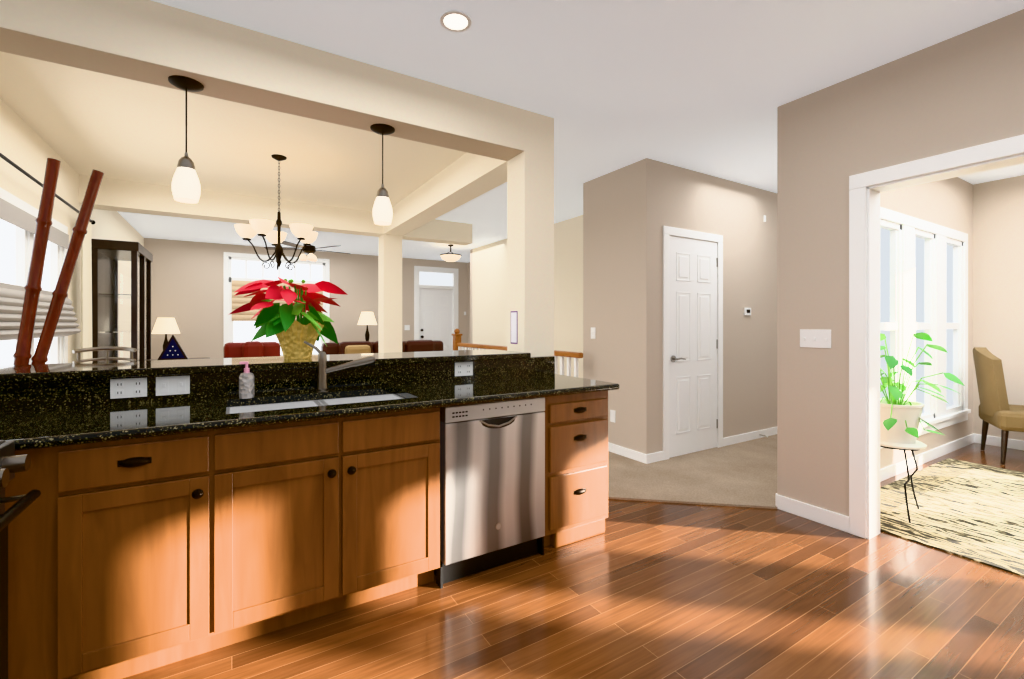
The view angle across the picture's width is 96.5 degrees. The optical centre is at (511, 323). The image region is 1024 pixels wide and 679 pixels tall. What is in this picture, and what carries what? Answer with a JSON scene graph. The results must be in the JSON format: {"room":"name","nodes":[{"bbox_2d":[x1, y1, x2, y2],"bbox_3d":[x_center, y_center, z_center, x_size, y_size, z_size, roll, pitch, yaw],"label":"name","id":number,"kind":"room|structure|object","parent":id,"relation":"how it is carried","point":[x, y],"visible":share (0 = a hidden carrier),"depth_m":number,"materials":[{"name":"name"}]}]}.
{"room":"kitchen","nodes":[
{"label":"kitchen","id":0,"kind":"room"},
{"bbox_2d":[0,98,143,362],"bbox_3d":[-0.732,-0.110,1.692,6.020,2.700,16.350,0,0,-32],"label":"wall","id":1,"kind":"structure","parent":0,"point":[25,146],"depth_m":3.82,"materials":[{"name":"beige paint"}]},
{"bbox_2d":[0,187,67,364],"bbox_3d":[-3.399,-0.107,3.078,0.120,1.525,2.400,0,0,-32],"label":"window","id":2,"kind":"structure","parent":1,"relation":"in","point":[16,245],"depth_m":3.33,"materials":[{"name":"white glass"}]},
{"bbox_2d":[0,282,24,340],"bbox_3d":[-3.106,-0.072,2.785,0.094,0.339,0.360,0,0,-32],"label":"blinds","id":3,"kind":"object","parent":2,"relation":"attached to","point":[11,300],"depth_m":2.89,"materials":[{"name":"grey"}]},
{"bbox_2d":[0,198,36,233],"bbox_3d":[-3.161,-0.671,2.876,0.094,0.122,0.574,0,0,-32],"label":"blinds","id":4,"kind":"object","parent":2,"relation":"attached to","point":[9,212],"depth_m":3.07,"materials":[{"name":"grey"}]},
{"bbox_2d":[33,290,52,337],"bbox_3d":[-3.383,-0.073,3.237,0.094,0.336,0.385,0,0,-32],"label":"blinds","id":5,"kind":"object","parent":2,"relation":"attached to","point":[45,297],"depth_m":3.37,"materials":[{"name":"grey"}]},
{"bbox_2d":[48,226,68,248],"bbox_3d":[-3.563,-0.671,3.531,0.094,0.122,0.481,0,0,-32],"label":"blinds","id":6,"kind":"object","parent":2,"relation":"attached to","point":[56,236],"depth_m":3.80,"materials":[{"name":"grey"}]},
{"bbox_2d":[54,297,80,336],"bbox_3d":[-3.689,-0.059,3.737,0.094,0.313,0.698,0,0,-32],"label":"blinds","id":7,"kind":"object","parent":2,"relation":"attached to","point":[66,326],"depth_m":3.86,"materials":[{"name":"grey"}]},
{"bbox_2d":[0,153,94,362],"bbox_3d":[-3.387,0.044,3.215,0.125,2.152,3.122,0,0,-32],"label":"curtain rod","id":8,"kind":"object","parent":1,"relation":"attached to","point":[86,294],"visible":0.65,"depth_m":4.28,"materials":[{"name":"black metal"}]},
{"bbox_2d":[0,357,554,412],"bbox_3d":[-1.073,0.289,2.384,3.198,0.122,0.036,0,0,-32],"label":"backsplash","id":9,"kind":"structure","parent":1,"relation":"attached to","point":[193,386],"depth_m":2.16,"materials":[{"name":"black stone"}]},
{"bbox_2d":[144,238,467,358],"bbox_3d":[-3.233,-0.110,9.659,7.420,2.700,0.150,0,0,-32],"label":"wall","id":10,"kind":"structure","parent":0,"point":[187,285],"depth_m":8.28,"materials":[{"name":"paint"}]},
{"bbox_2d":[223,252,329,357],"bbox_3d":[-4.492,-0.318,8.823,1.860,1.985,0.120,0,0,-32],"label":"window","id":11,"kind":"structure","parent":10,"relation":"in","point":[245,267],"depth_m":8.64,"materials":[{"name":"white glass"}]},
{"bbox_2d":[232,280,322,320],"bbox_3d":[-4.473,-0.427,8.792,1.560,0.745,0.021,0,0,-32],"label":"blinds","id":12,"kind":"object","parent":11,"relation":"attached to","point":[238,301],"visible":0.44,"depth_m":8.49,"materials":[{"name":"beige fabric"}]},
{"bbox_2d":[419,288,452,350],"bbox_3d":[-1.738,0.205,10.511,0.840,2.030,0.100,0,0,-32],"label":"front door","id":13,"kind":"structure","parent":10,"relation":"in","point":[435,314],"depth_m":10.52,"materials":[{"name":"white wood"}]},
{"bbox_2d":[414,266,457,339],"bbox_3d":[-1.750,-0.030,10.530,1.080,2.540,0.116,0,0,-32],"label":"trim","id":14,"kind":"structure","parent":10,"relation":"attached to","point":[435,277],"depth_m":10.49,"materials":[{"name":"white wood"}]},
{"bbox_2d":[0,0,1023,262],"bbox_3d":[0.240,-1.507,4.633,10.750,0.106,20.350,0,0,-32],"label":"ceiling","id":15,"kind":"structure","parent":0,"point":[708,87],"depth_m":2.88,"materials":[{"name":"paint"}]},
{"bbox_2d":[234,154,317,269],"bbox_3d":[-2.040,-0.964,3.994,0.659,0.978,0.641,0,0,-32],"label":"dining chandelier","id":16,"kind":"object","parent":15,"relation":"hanging from","point":[305,234],"visible":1,"depth_m":3.91,"materials":[{"name":"white glass"}]},
{"bbox_2d":[0,0,553,245],"bbox_3d":[-1.577,-1.320,4.229,4.270,0.280,3.640,0,0,-32],"label":"beam","id":17,"kind":"structure","parent":15,"relation":"attached to","point":[150,31],"depth_m":2.65,"materials":[{"name":"beige paint"}]},
{"bbox_2d":[168,75,203,202],"bbox_3d":[-1.594,-0.891,2.237,0.146,0.578,0.146,0,0,-32],"label":"pendant light","id":18,"kind":"object","parent":17,"relation":"hanging from","point":[186,188],"visible":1,"depth_m":2.21,"materials":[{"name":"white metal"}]},
{"bbox_2d":[0,27,523,160],"bbox_3d":[-1.240,-1.179,2.436,2.968,0.002,0.226,0,0,-32],"label":"soffit","id":19,"kind":"structure","parent":17,"relation":"attached to","point":[45,49],"depth_m":2.32,"materials":[{"name":"paint"}]},
{"bbox_2d":[370,124,394,224],"bbox_3d":[-0.780,-0.892,2.759,0.146,0.574,0.146,0,0,-32],"label":"pendant light","id":20,"kind":"object","parent":17,"relation":"hanging from","point":[382,212],"visible":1,"depth_m":2.72,"materials":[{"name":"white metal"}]},
{"bbox_2d":[264,241,349,260],"bbox_3d":[-3.235,-1.240,7.319,1.283,0.440,1.262,0,0,-32],"label":"room ceiling fan","id":21,"kind":"object","parent":15,"relation":"hanging from","point":[309,251],"visible":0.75,"depth_m":7.21,"materials":[{"name":"black metal"}]},
{"bbox_2d":[440,244,461,261],"bbox_3d":[-1.134,-1.305,8.453,0.400,0.310,0.400,0,0,-32],"label":"light","id":22,"kind":"object","parent":15,"relation":"attached to","point":[450,257],"visible":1,"depth_m":8.35,"materials":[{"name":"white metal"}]},
{"bbox_2d":[440,10,470,31],"bbox_3d":[-0.271,-1.458,2.203,0.150,0.010,0.150,0,0,-32],"label":"recessed light","id":23,"kind":"object","parent":15,"relation":"in","point":[454,21],"visible":1,"depth_m":2.20,"materials":[{"name":"white glass"}]},
{"bbox_2d":[468,215,582,377],"bbox_3d":[0.389,-0.110,7.135,0.120,2.700,4.440,0,0,-32],"label":"wall","id":24,"kind":"structure","parent":0,"point":[487,294],"depth_m":6.62,"materials":[{"name":"beige paint"}]},
{"bbox_2d":[122,443,1023,678],"bbox_3d":[2.063,1.270,-0.495,13.000,0.060,9.400,0,0,-32],"label":"floor","id":25,"kind":"structure","parent":0,"point":[648,590],"depth_m":1.94,"materials":[{"name":"brown wood"}]},
{"bbox_2d":[0,433,23,678],"bbox_3d":[-1.544,0.788,0.836,0.680,0.905,0.760,0,0,-32],"label":"base cabinet","id":26,"kind":"object","parent":25,"relation":"on","point":[11,444],"depth_m":1.40,"materials":[{"name":"brown wood"}]},
{"bbox_2d":[0,409,59,678],"bbox_3d":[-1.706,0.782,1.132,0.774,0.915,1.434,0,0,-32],"label":"range","id":27,"kind":"object","parent":26,"relation":"in","point":[29,447],"depth_m":1.43,"materials":[{"name":"black metal"}]},
{"bbox_2d":[24,401,235,678],"bbox_3d":[-1.439,0.813,1.777,0.603,0.855,0.615,0,0,-32],"label":"base cabinet","id":28,"kind":"object","parent":25,"relation":"on","point":[156,513],"depth_m":1.55,"materials":[{"name":"brown wood"}]},
{"bbox_2d":[0,349,530,384],"bbox_3d":[-1.277,0.211,2.496,2.967,0.034,0.530,0,0,-32],"label":"countertop","id":29,"kind":"structure","parent":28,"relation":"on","point":[91,371],"depth_m":2.18,"materials":[{"name":"black stone"}]},
{"bbox_2d":[230,277,347,358],"bbox_3d":[-1.228,-0.028,2.537,0.589,0.440,0.567,0,0,-32],"label":"poinsettia","id":30,"kind":"object","parent":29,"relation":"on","point":[289,331],"visible":0.98,"depth_m":2.48,"materials":[{"name":"red leaf"},{"name":"green leaf"},{"name":"gold foil"}]},
{"bbox_2d":[304,341,375,392],"bbox_3d":[-0.897,0.217,2.390,0.344,0.265,0.124,0,0,-32],"label":"faucet","id":31,"kind":"object","parent":29,"relation":"on","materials":[{"name":"silver metal"}]},
{"bbox_2d":[507,151,553,356],"bbox_3d":[0.132,-0.476,3.277,0.250,1.407,0.230,0,0,-32],"label":"column","id":32,"kind":"structure","parent":29,"relation":"on","point":[530,237],"depth_m":3.18,"materials":[{"name":"beige paint"}]},
{"bbox_2d":[511,311,517,343],"bbox_3d":[0.014,0.025,3.228,0.003,0.230,0.090,0,0,-32],"label":"sign","id":33,"kind":"object","parent":32,"relation":"attached to","point":[514,327],"visible":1,"depth_m":3.22,"materials":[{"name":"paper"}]},
{"bbox_2d":[0,383,619,452],"bbox_3d":[-0.880,0.368,2.088,3.180,0.035,0.670,0,0,-32],"label":"countertop","id":34,"kind":"structure","parent":28,"relation":"on","point":[9,422],"depth_m":1.75,"materials":[{"name":"black stone"}]},
{"bbox_2d":[220,389,423,472],"bbox_3d":[-0.881,0.477,2.146,0.800,0.207,0.420,0,0,-32],"label":"sink","id":35,"kind":"object","parent":34,"relation":"in","point":[281,446],"depth_m":1.91,"materials":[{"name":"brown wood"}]},
{"bbox_2d":[236,445,443,642],"bbox_3d":[-0.863,0.930,2.142,0.877,0.620,0.595,0,0,-32],"label":"base cabinet","id":36,"kind":"object","parent":25,"relation":"on","point":[323,538],"depth_m":1.88,"materials":[{"name":"brown wood"}]},
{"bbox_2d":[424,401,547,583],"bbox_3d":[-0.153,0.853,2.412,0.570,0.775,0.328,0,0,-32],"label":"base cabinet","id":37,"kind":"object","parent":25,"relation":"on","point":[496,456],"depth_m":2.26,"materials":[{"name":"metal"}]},
{"bbox_2d":[420,389,544,588],"bbox_3d":[-0.150,0.814,2.407,0.594,0.852,0.338,0,0,-32],"label":"dishwasher","id":38,"kind":"object","parent":37,"relation":"in","point":[491,453],"depth_m":2.25,"materials":[{"name":"silver metal"}]},
{"bbox_2d":[496,377,607,547],"bbox_3d":[0.231,0.813,2.801,0.460,0.855,0.615,0,0,-32],"label":"base cabinet","id":39,"kind":"object","parent":25,"relation":"on","point":[578,425],"depth_m":2.56,"materials":[{"name":"brown wood"}]},
{"bbox_2d":[880,458,1023,576],"bbox_3d":[3.450,1.235,2.897,2.290,0.008,1.635,0,0,-32],"label":"rug","id":40,"kind":"object","parent":25,"relation":"on","point":[972,511],"visible":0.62,"depth_m":3.00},
{"bbox_2d":[880,332,964,522],"bbox_3d":[2.524,0.640,2.951,0.686,1.171,0.561,0,0,-32],"label":"potted plant","id":41,"kind":"object","parent":40,"relation":"on","point":[900,421],"visible":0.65,"depth_m":2.90,"materials":[{"name":"green plant"}]},
{"bbox_2d":[973,347,1023,464],"bbox_3d":[4.657,0.729,4.133,0.690,1.017,0.600,0,0,33],"label":"chair","id":42,"kind":"object","parent":25,"relation":"on","point":[997,409],"visible":1,"depth_m":4.11,"materials":[{"name":"fabric"}]},
{"bbox_2d":[583,158,776,457],"bbox_3d":[2.620,-0.110,5.399,3.890,2.700,0.850,0,0,-32],"label":"wall","id":43,"kind":"structure","parent":0,"point":[630,211],"depth_m":4.46,"materials":[{"name":"paint"}]},
{"bbox_2d":[591,327,595,338],"label":"switch plates","id":44,"kind":"object","parent":43,"relation":"attached to","point":[593,329],"depth_m":4.60,"materials":[{"name":"white plastic"}]},
{"bbox_2d":[610,410,615,422],"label":"outlet","id":45,"kind":"object","parent":43,"relation":"attached to","point":[612,412],"depth_m":4.36,"materials":[{"name":"white plastic"}]},
{"bbox_2d":[663,226,722,459],"bbox_3d":[1.735,0.177,4.347,0.870,2.125,0.018,0,0,-32],"label":"trim","id":46,"kind":"structure","parent":43,"relation":"attached to","point":[667,230],"depth_m":4.25,"materials":[{"name":"white wood"}]},
{"bbox_2d":[669,236,717,457],"bbox_3d":[1.741,0.208,4.345,0.722,2.027,0.102,0,0,-32],"label":"closet door","id":47,"kind":"structure","parent":43,"relation":"in","point":[693,348],"depth_m":4.34,"materials":[{"name":"white wood"}]},
{"bbox_2d":[744,308,750,314],"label":"thermostat","id":48,"kind":"object","parent":43,"relation":"attached to","point":[747,311],"depth_m":4.78,"materials":[{"name":"white plastic"}]},
{"bbox_2d":[608,434,776,508],"bbox_3d":[-2.815,1.233,7.464,13.000,0.014,12.330,0,0,-32],"label":"floor","id":49,"kind":"structure","parent":0,"point":[742,474],"depth_m":3.65,"materials":[{"name":"beige carpet"}]},
{"bbox_2d":[13,158,60,364],"bbox_3d":[-2.515,0.178,2.340,0.070,2.102,0.292,0,0,44],"label":"bamboo pole","id":50,"kind":"object","parent":49,"relation":"on","point":[22,355],"visible":0.58,"depth_m":2.37,"materials":[{"name":"brown wood"}]},
{"bbox_2d":[31,169,103,363],"bbox_3d":[-2.475,0.198,2.387,0.538,2.068,0.067,0,0,-24],"label":"bamboo pole","id":51,"kind":"object","parent":49,"relation":"on","point":[60,291],"visible":0.58,"depth_m":2.42,"materials":[{"name":"brown wood"}]},
{"bbox_2d":[72,346,136,362],"bbox_3d":[-2.266,0.679,2.511,0.380,1.094,0.391,0,0,-32],"label":"bar stool","id":52,"kind":"object","parent":49,"relation":"on","point":[107,358],"visible":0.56,"depth_m":2.66,"materials":[{"name":"grey metal"}]},
{"bbox_2d":[91,239,152,361],"bbox_3d":[-4.449,0.180,5.261,0.390,2.120,1.050,0,0,-32],"label":"curio cabinet","id":53,"kind":"object","parent":49,"relation":"on","point":[121,293],"visible":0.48,"depth_m":4.86,"materials":[{"name":"black wood"}]},
{"bbox_2d":[148,357,209,360],"bbox_3d":[-4.032,0.828,5.546,0.600,0.796,0.430,0,0,-32],"label":"console table","id":54,"kind":"object","parent":49,"relation":"on","point":[189,358],"visible":0.02,"depth_m":5.68,"materials":[{"name":"black wood"}]},
{"bbox_2d":[158,334,188,359],"bbox_3d":[-4.064,0.277,5.484,0.300,0.304,0.092,0,0,-32],"label":"case","id":55,"kind":"object","parent":54,"relation":"on","point":[173,350],"visible":0.9,"depth_m":5.45,"materials":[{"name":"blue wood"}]},
{"bbox_2d":[224,341,279,357],"bbox_3d":[-3.653,0.738,6.458,0.720,0.976,0.870,0,0,-32],"label":"armchair","id":56,"kind":"object","parent":49,"relation":"on","point":[248,349],"visible":0.15,"depth_m":6.51,"materials":[{"name":"red leather"}]},
{"bbox_2d":[321,340,442,354],"bbox_3d":[-2.018,0.758,7.695,2.100,0.936,0.970,0,0,-32],"label":"leather sofa","id":57,"kind":"object","parent":49,"relation":"on","point":[355,347],"visible":0.17,"depth_m":7.57,"materials":[{"name":"brown leather"}]},
{"bbox_2d":[378,234,401,352],"bbox_3d":[-1.644,0.030,6.176,0.250,2.420,0.250,0,0,-32],"label":"column","id":58,"kind":"structure","parent":49,"relation":"on","point":[389,293],"depth_m":6.07,"materials":[{"name":"beige paint"}]},
{"bbox_2d":[452,329,582,376],"bbox_3d":[-0.096,0.648,5.802,0.130,1.156,2.995,0,0,-32],"label":"stair railing","id":59,"kind":"object","parent":49,"relation":"on","point":[458,344],"visible":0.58,"depth_m":4.88,"materials":[{"name":"brown wood"}]},
{"bbox_3d":[-5.670,0.923,7.491,0.500,0.606,0.500,0,0,-32],"label":"end table","id":60,"kind":"object","parent":49,"relation":"on","visible":0},
{"bbox_2d":[151,318,179,349],"bbox_3d":[-5.670,0.259,7.492,0.380,0.720,0.380,0,0,-32],"label":"table lamp","id":61,"kind":"object","parent":60,"relation":"on","point":[165,326],"visible":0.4,"depth_m":7.39,"materials":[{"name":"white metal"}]},
{"bbox_3d":[-2.907,0.853,9.184,0.500,0.746,0.500,0,0,-32],"label":"end table","id":62,"kind":"object","parent":49,"relation":"on","visible":0},
{"bbox_2d":[357,312,376,340],"bbox_3d":[-2.907,0.119,9.184,0.380,0.720,0.380,0,0,-32],"label":"table lamp","id":63,"kind":"object","parent":62,"relation":"on","point":[367,318],"visible":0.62,"depth_m":9.07,"materials":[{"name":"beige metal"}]},
{"bbox_2d":[777,9,1023,515],"bbox_3d":[3.907,-0.110,-0.251,0.140,2.700,7.890,0,0,-32],"label":"wall","id":64,"kind":"structure","parent":0,"point":[961,91],"depth_m":2.77,"materials":[{"name":"paint"}]},
{"bbox_2d":[800,329,830,347],"label":"switch plates","id":65,"kind":"object","parent":64,"relation":"attached to","point":[813,338],"depth_m":2.87,"materials":[{"name":"white plastic"}]},
{"bbox_2d":[608,427,1023,532],"bbox_3d":[1.437,1.192,3.138,8.270,0.095,15.850,0,0,-32],"label":"baseboard","id":66,"kind":"structure","parent":64,"relation":"attached to","point":[835,520],"depth_m":4.04,"materials":[{"name":"white wood"}]},
{"bbox_2d":[849,134,1023,538],"bbox_3d":[2.766,0.182,1.595,0.160,2.115,2.700,0,0,-32],"label":"trim","id":67,"kind":"structure","parent":64,"relation":"attached to","point":[866,188],"depth_m":2.65,"materials":[{"name":"white wood"}]},
{"bbox_2d":[880,177,972,468],"bbox_3d":[3.431,-0.110,4.008,3.500,2.700,0.130,0,0,-32],"label":"wall","id":68,"kind":"structure","parent":0,"point":[948,203],"depth_m":4.35,"materials":[{"name":"paint"}]},
{"bbox_2d":[880,207,970,448],"bbox_3d":[3.686,0.030,4.109,2.240,1.900,0.105,0,0,-32],"label":"window","id":69,"kind":"structure","parent":68,"relation":"in","point":[924,281],"depth_m":4.21,"materials":[{"name":"white glass"}]},
{"bbox_2d":[973,175,1023,440],"bbox_3d":[6.516,-0.110,2.181,0.150,2.700,6.210,0,0,-32],"label":"wall","id":70,"kind":"structure","parent":0,"point":[998,268],"depth_m":4.62,"materials":[{"name":"paint"}]}
]}

